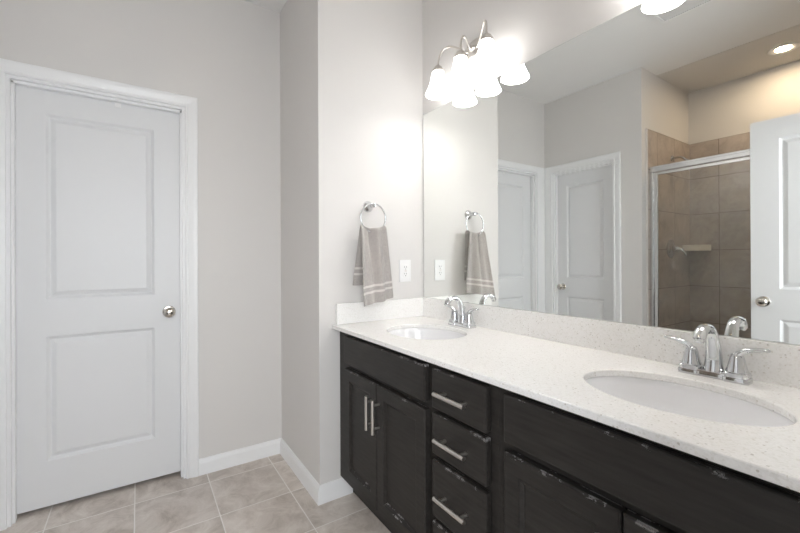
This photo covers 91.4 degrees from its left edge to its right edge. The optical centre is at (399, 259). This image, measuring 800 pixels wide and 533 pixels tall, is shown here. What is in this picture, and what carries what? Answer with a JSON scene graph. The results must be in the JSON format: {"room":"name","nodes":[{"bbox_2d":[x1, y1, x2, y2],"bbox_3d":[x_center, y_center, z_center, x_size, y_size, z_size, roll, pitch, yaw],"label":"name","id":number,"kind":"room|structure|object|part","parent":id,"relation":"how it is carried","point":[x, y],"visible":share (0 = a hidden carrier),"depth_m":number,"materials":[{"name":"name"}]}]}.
{"room":"bathroom","nodes":[
{"label":"bathroom","id":0,"kind":"room"},
{"bbox_2d":[0,0,281,458],"bbox_3d":[-1.402,-0.168,2.088,1.489,2.758,0.120,0,0,-34],"label":"wall","id":1,"kind":"structure","parent":0,"point":[224,55],"depth_m":2.26,"materials":[{"name":"beige paint"}]},
{"bbox_2d":[16,85,180,513],"bbox_3d":[-1.505,0.183,1.994,0.680,2.012,0.102,0,0,-34],"label":"door","id":2,"kind":"structure","parent":1,"relation":"in","point":[98,195],"depth_m":1.98,"materials":[{"name":"white paint"}]},
{"bbox_3d":[-1.262,0.289,2.135,0.064,0.064,0.066,0,0,-34],"label":"knob","id":3,"kind":"part","parent":2,"relation":"part of","materials":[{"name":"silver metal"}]},
{"bbox_2d":[0,58,198,530],"bbox_3d":[-1.532,0.156,1.989,0.885,2.111,0.138,0,0,-34],"label":"trim","id":4,"kind":"structure","parent":1,"relation":"attached to","point":[12,73],"depth_m":1.88,"materials":[{"name":"white paint"}]},
{"bbox_2d":[199,438,280,475],"bbox_3d":[-0.932,1.165,2.315,0.466,0.088,0.017,0,0,-34],"label":"baseboard","id":5,"kind":"structure","parent":1,"relation":"attached to","point":[221,461],"depth_m":2.30,"materials":[{"name":"white paint"}]},
{"bbox_2d":[0,454,390,532],"bbox_3d":[-0.663,1.256,0.866,3.167,0.100,3.924,0,0,-34],"label":"floor","id":6,"kind":"structure","parent":0,"point":[264,495],"depth_m":1.88,"materials":[{"name":"beige tile"}]},
{"bbox_2d":[340,332,433,532],"bbox_3d":[0.100,0.777,1.802,0.590,0.854,0.760,0,0,-34],"label":"base cabinet","id":7,"kind":"object","parent":6,"relation":"on","point":[387,455],"visible":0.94,"depth_m":1.58,"materials":[{"name":"brown wood"}]},
{"bbox_3d":[-0.175,0.790,1.772,0.024,0.529,0.308,0,0,-34],"label":"door","id":8,"kind":"part","parent":7,"relation":"part of","materials":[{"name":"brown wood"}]},
{"bbox_3d":[-0.132,0.649,1.651,0.037,0.142,0.014,0,0,-34],"label":"handle","id":9,"kind":"part","parent":7,"relation":"part of","materials":[{"name":"silver metal"}]},
{"bbox_3d":[-0.102,0.649,1.607,0.037,0.142,0.014,0,0,-34],"label":"handle","id":10,"kind":"part","parent":7,"relation":"part of","materials":[{"name":"silver metal"}]},
{"bbox_3d":[-0.084,0.435,1.633,0.024,0.132,0.642,0,0,-34],"label":"false drawer","id":11,"kind":"part","parent":7,"relation":"part of","materials":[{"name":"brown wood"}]},
{"bbox_3d":[0.004,0.789,1.503,0.024,0.529,0.330,0,0,-34],"label":"door","id":12,"kind":"part","parent":7,"relation":"part of","materials":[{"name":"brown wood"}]},
{"bbox_2d":[332,316,799,491],"bbox_3d":[0.397,0.336,1.383,0.581,0.020,1.798,0,0,-34],"label":"countertop","id":13,"kind":"structure","parent":7,"relation":"on","point":[553,373],"depth_m":1.01,"materials":[{"name":"white stone"}]},
{"bbox_2d":[336,297,424,324],"bbox_3d":[-0.089,0.276,2.128,0.561,0.106,0.020,0,0,-34],"label":"side splash","id":14,"kind":"object","parent":13,"relation":"on","point":[352,312],"visible":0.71,"depth_m":2.10,"materials":[{"name":"white stone"}]},
{"bbox_2d":[389,328,464,339],"bbox_3d":[0.118,0.438,1.786,0.387,0.178,0.478,0,0,-34],"label":"sink","id":15,"kind":"object","parent":13,"relation":"in","point":[416,333],"visible":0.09,"depth_m":1.96,"materials":[{"name":"white ceramic"}]},
{"bbox_2d":[444,296,478,328],"bbox_3d":[0.270,0.251,1.895,0.131,0.152,0.238,0,0,-34],"label":"faucet","id":16,"kind":"object","parent":13,"relation":"on","point":[457,318],"visible":1,"depth_m":1.90,"materials":[{"name":"silver metal"}]},
{"bbox_3d":[0.274,0.276,1.960,0.049,0.052,0.049,0,0,-34],"label":"handle","id":17,"kind":"part","parent":16,"relation":"part of","materials":[{"name":"silver metal"}]},
{"bbox_3d":[0.268,0.246,1.894,0.126,0.142,0.050,0,0,-34],"label":"spout","id":18,"kind":"part","parent":16,"relation":"part of","materials":[{"name":"silver metal"}]},
{"bbox_3d":[0.303,0.314,1.917,0.053,0.026,0.159,0,0,-34],"label":"plate","id":19,"kind":"part","parent":16,"relation":"part of","materials":[{"name":"silver metal"}]},
{"bbox_3d":[0.331,0.275,1.874,0.049,0.052,0.049,0,0,-34],"label":"handle","id":20,"kind":"part","parent":16,"relation":"part of","materials":[{"name":"silver metal"}]},
{"bbox_3d":[0.344,0.253,1.852,0.026,0.048,0.083,0,0,-30],"label":"lever","id":21,"kind":"part","parent":16,"relation":"part of","materials":[{"name":"silver metal"}]},
{"bbox_2d":[585,376,793,426],"bbox_3d":[0.669,0.434,0.954,0.358,0.178,0.497,0,0,-34],"label":"sink","id":22,"kind":"object","parent":13,"relation":"in","point":[674,398],"visible":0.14,"depth_m":1.05,"materials":[{"name":"white ceramic"}]},
{"bbox_2d":[664,323,770,385],"bbox_3d":[0.832,0.248,1.055,0.131,0.152,0.238,0,0,-34],"label":"faucet","id":23,"kind":"object","parent":13,"relation":"on","point":[736,371],"visible":1,"depth_m":1.06,"materials":[{"name":"silver metal"}]},
{"bbox_3d":[0.820,0.250,1.140,0.026,0.048,0.083,0,0,-37],"label":"lever","id":24,"kind":"part","parent":23,"relation":"part of","materials":[{"name":"silver metal"}]},
{"bbox_3d":[0.836,0.272,1.119,0.049,0.052,0.049,0,0,-34],"label":"handle","id":25,"kind":"part","parent":23,"relation":"part of","materials":[{"name":"silver metal"}]},
{"bbox_3d":[0.830,0.243,1.054,0.126,0.142,0.050,0,0,-34],"label":"spout","id":26,"kind":"part","parent":23,"relation":"part of","materials":[{"name":"silver metal"}]},
{"bbox_3d":[0.865,0.311,1.077,0.053,0.026,0.159,0,0,-34],"label":"plate","id":27,"kind":"part","parent":23,"relation":"part of","materials":[{"name":"silver metal"}]},
{"bbox_3d":[0.893,0.272,1.034,0.049,0.052,0.049,0,0,-34],"label":"handle","id":28,"kind":"part","parent":23,"relation":"part of","materials":[{"name":"silver metal"}]},
{"bbox_3d":[0.906,0.249,1.011,0.026,0.048,0.083,0,0,-30],"label":"lever","id":29,"kind":"part","parent":23,"relation":"part of","materials":[{"name":"silver metal"}]},
{"bbox_2d":[432,364,499,532],"bbox_3d":[0.395,0.775,1.361,0.590,0.854,0.299,0,0,-34],"label":"base cabinet","id":30,"kind":"object","parent":6,"relation":"on","point":[466,414],"visible":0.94,"depth_m":1.19,"materials":[{"name":"brown wood"}]},
{"bbox_3d":[0.189,0.969,1.228,0.024,0.171,0.250,0,0,-34],"label":"drawer","id":31,"kind":"part","parent":30,"relation":"part of","materials":[{"name":"brown wood"}]},
{"bbox_3d":[0.159,0.778,1.216,0.037,0.014,0.142,0,0,-34],"label":"handle","id":32,"kind":"part","parent":30,"relation":"part of","materials":[{"name":"silver metal"}]},
{"bbox_3d":[0.158,0.590,1.217,0.037,0.014,0.142,0,0,-34],"label":"handle","id":33,"kind":"part","parent":30,"relation":"part of","materials":[{"name":"silver metal"}]},
{"bbox_3d":[0.157,0.438,1.217,0.037,0.014,0.142,0,0,-34],"label":"handle","id":34,"kind":"part","parent":30,"relation":"part of","materials":[{"name":"silver metal"}]},
{"bbox_3d":[0.188,0.772,1.229,0.024,0.192,0.250,0,0,-34],"label":"drawer","id":35,"kind":"part","parent":30,"relation":"part of","materials":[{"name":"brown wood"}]},
{"bbox_3d":[0.187,0.587,1.229,0.024,0.140,0.250,0,0,-34],"label":"drawer","id":36,"kind":"part","parent":30,"relation":"part of","materials":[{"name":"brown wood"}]},
{"bbox_3d":[0.186,0.435,1.229,0.024,0.136,0.250,0,0,-34],"label":"drawer","id":37,"kind":"part","parent":30,"relation":"part of","materials":[{"name":"brown wood"}]},
{"bbox_2d":[500,388,799,532],"bbox_3d":[0.681,0.773,0.934,0.590,0.854,0.728,0,0,-34],"label":"base cabinet","id":38,"kind":"object","parent":6,"relation":"on","point":[562,471],"visible":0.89,"depth_m":0.83,"materials":[{"name":"brown wood"}]},
{"bbox_3d":[0.379,0.787,0.943,0.024,0.529,0.312,0,0,-34],"label":"door","id":39,"kind":"part","parent":38,"relation":"part of","materials":[{"name":"brown wood"}]},
{"bbox_3d":[0.559,0.786,0.674,0.024,0.529,0.327,0,0,-34],"label":"door","id":40,"kind":"part","parent":38,"relation":"part of","materials":[{"name":"brown wood"}]},
{"bbox_2d":[244,0,286,12],"bbox_3d":[-0.759,-1.601,0.993,3.167,0.100,2.664,0,0,-34],"label":"ceiling","id":41,"kind":"structure","parent":0,"point":[275,5],"depth_m":2.36,"materials":[{"name":"white paint"}]},
{"bbox_2d":[280,0,341,484],"bbox_3d":[-0.559,-0.172,2.276,0.120,2.758,0.744,0,0,-34],"label":"wall","id":42,"kind":"structure","parent":0,"point":[310,122],"depth_m":2.02,"materials":[{"name":"beige paint"}]},
{"bbox_2d":[280,438,319,504],"bbox_3d":[-0.572,1.163,2.180,0.017,0.088,0.641,0,0,-34],"label":"baseboard","id":43,"kind":"structure","parent":42,"relation":"attached to","point":[308,481],"depth_m":2.13,"materials":[{"name":"white paint"}]},
{"bbox_2d":[340,0,423,302],"bbox_3d":[-0.116,-0.174,2.197,0.529,2.758,0.120,0,0,-34],"label":"wall","id":44,"kind":"structure","parent":0,"point":[381,59],"depth_m":2.15,"materials":[{"name":"beige paint"}]},
{"bbox_2d":[318,478,352,505],"bbox_3d":[-0.327,1.162,1.969,0.190,0.088,0.017,0,0,-34],"label":"baseboard","id":45,"kind":"structure","parent":44,"relation":"attached to","point":[338,488],"depth_m":1.96,"materials":[{"name":"white paint"}]},
{"bbox_2d":[360,201,385,231],"bbox_3d":[-0.153,-0.224,2.059,0.156,0.173,0.069,0,0,-34],"label":"towel ring","id":46,"kind":"object","parent":44,"relation":"attached to","point":[368,206],"visible":0.97,"depth_m":2.06,"materials":[{"name":"silver metal"}]},
{"bbox_2d":[353,225,392,306],"bbox_3d":[-0.128,0.028,2.022,0.210,0.410,0.115,0,0,-34],"label":"hand towel","id":47,"kind":"object","parent":46,"relation":"hanging from","point":[372,270],"visible":1,"depth_m":2.01,"materials":[{"name":"beige fabric"}]},
{"bbox_2d":[399,260,410,281],"bbox_3d":[0.030,0.066,2.216,0.078,0.124,0.009,0,0,-34],"label":"electrical outlet","id":48,"kind":"object","parent":44,"relation":"attached to","point":[404,265],"visible":1,"depth_m":2.21,"materials":[{"name":"white plastic"}]},
{"bbox_2d":[403,265,407,276],"bbox_3d":[0.031,0.066,2.214,0.033,0.066,0.003,0,0,-34],"label":"receptacle","id":49,"kind":"object","parent":48,"relation":"attached to","point":[405,267],"depth_m":2.21,"materials":[{"name":"white plastic"}]},
{"bbox_2d":[422,0,793,344],"bbox_3d":[0.687,-0.178,1.579,0.120,2.758,2.040,0,0,-34],"label":"wall","id":50,"kind":"structure","parent":0,"point":[522,31],"depth_m":1.78,"materials":[{"name":"beige paint"}]},
{"bbox_2d":[425,20,501,99],"bbox_3d":[0.305,-0.972,1.888,0.166,0.242,0.472,0,0,-34],"label":"vanity light","id":51,"kind":"object","parent":50,"relation":"attached to","point":[481,50],"visible":1,"depth_m":1.86,"materials":[{"name":"white glass"}]},
{"bbox_3d":[0.197,-0.909,2.020,0.132,0.118,0.132,0,0,-34],"label":"lamp shade","id":52,"kind":"part","parent":51,"relation":"part of","materials":[{"name":"white glass"}]},
{"bbox_3d":[0.276,-1.040,1.984,0.184,0.106,0.017,0,0,26],"label":"arm","id":53,"kind":"part","parent":51,"relation":"part of","materials":[{"name":"silver metal"}]},
{"bbox_3d":[0.292,-0.910,1.878,0.132,0.118,0.132,0,0,-34],"label":"lamp shade","id":54,"kind":"part","parent":51,"relation":"part of","materials":[{"name":"white glass"}]},
{"bbox_3d":[0.319,-1.037,1.898,0.079,0.099,0.012,0,0,-34],"label":"arm","id":55,"kind":"part","parent":51,"relation":"part of","materials":[{"name":"silver metal"}]},
{"bbox_3d":[0.383,-1.040,1.824,0.017,0.106,0.184,0,0,-4],"label":"arm","id":56,"kind":"part","parent":51,"relation":"part of","materials":[{"name":"silver metal"}]},
{"bbox_3d":[0.386,-0.910,1.737,0.132,0.118,0.132,0,0,-34],"label":"lamp shade","id":57,"kind":"part","parent":51,"relation":"part of","materials":[{"name":"white glass"}]},
{"bbox_2d":[423,298,799,388],"bbox_3d":[0.636,0.273,1.531,0.019,0.106,1.778,0,0,-34],"label":"backsplash","id":58,"kind":"structure","parent":50,"relation":"attached to","point":[781,366],"depth_m":1.33,"materials":[{"name":"white stone"}]},
{"bbox_2d":[423,0,799,344],"bbox_3d":[0.636,-0.313,1.541,0.006,1.064,1.784,0,0,-34],"label":"wall mirror","id":59,"kind":"object","parent":50,"relation":"attached to","point":[642,168],"visible":1,"depth_m":1.30,"materials":[{"name":"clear mirror"}]}
]}

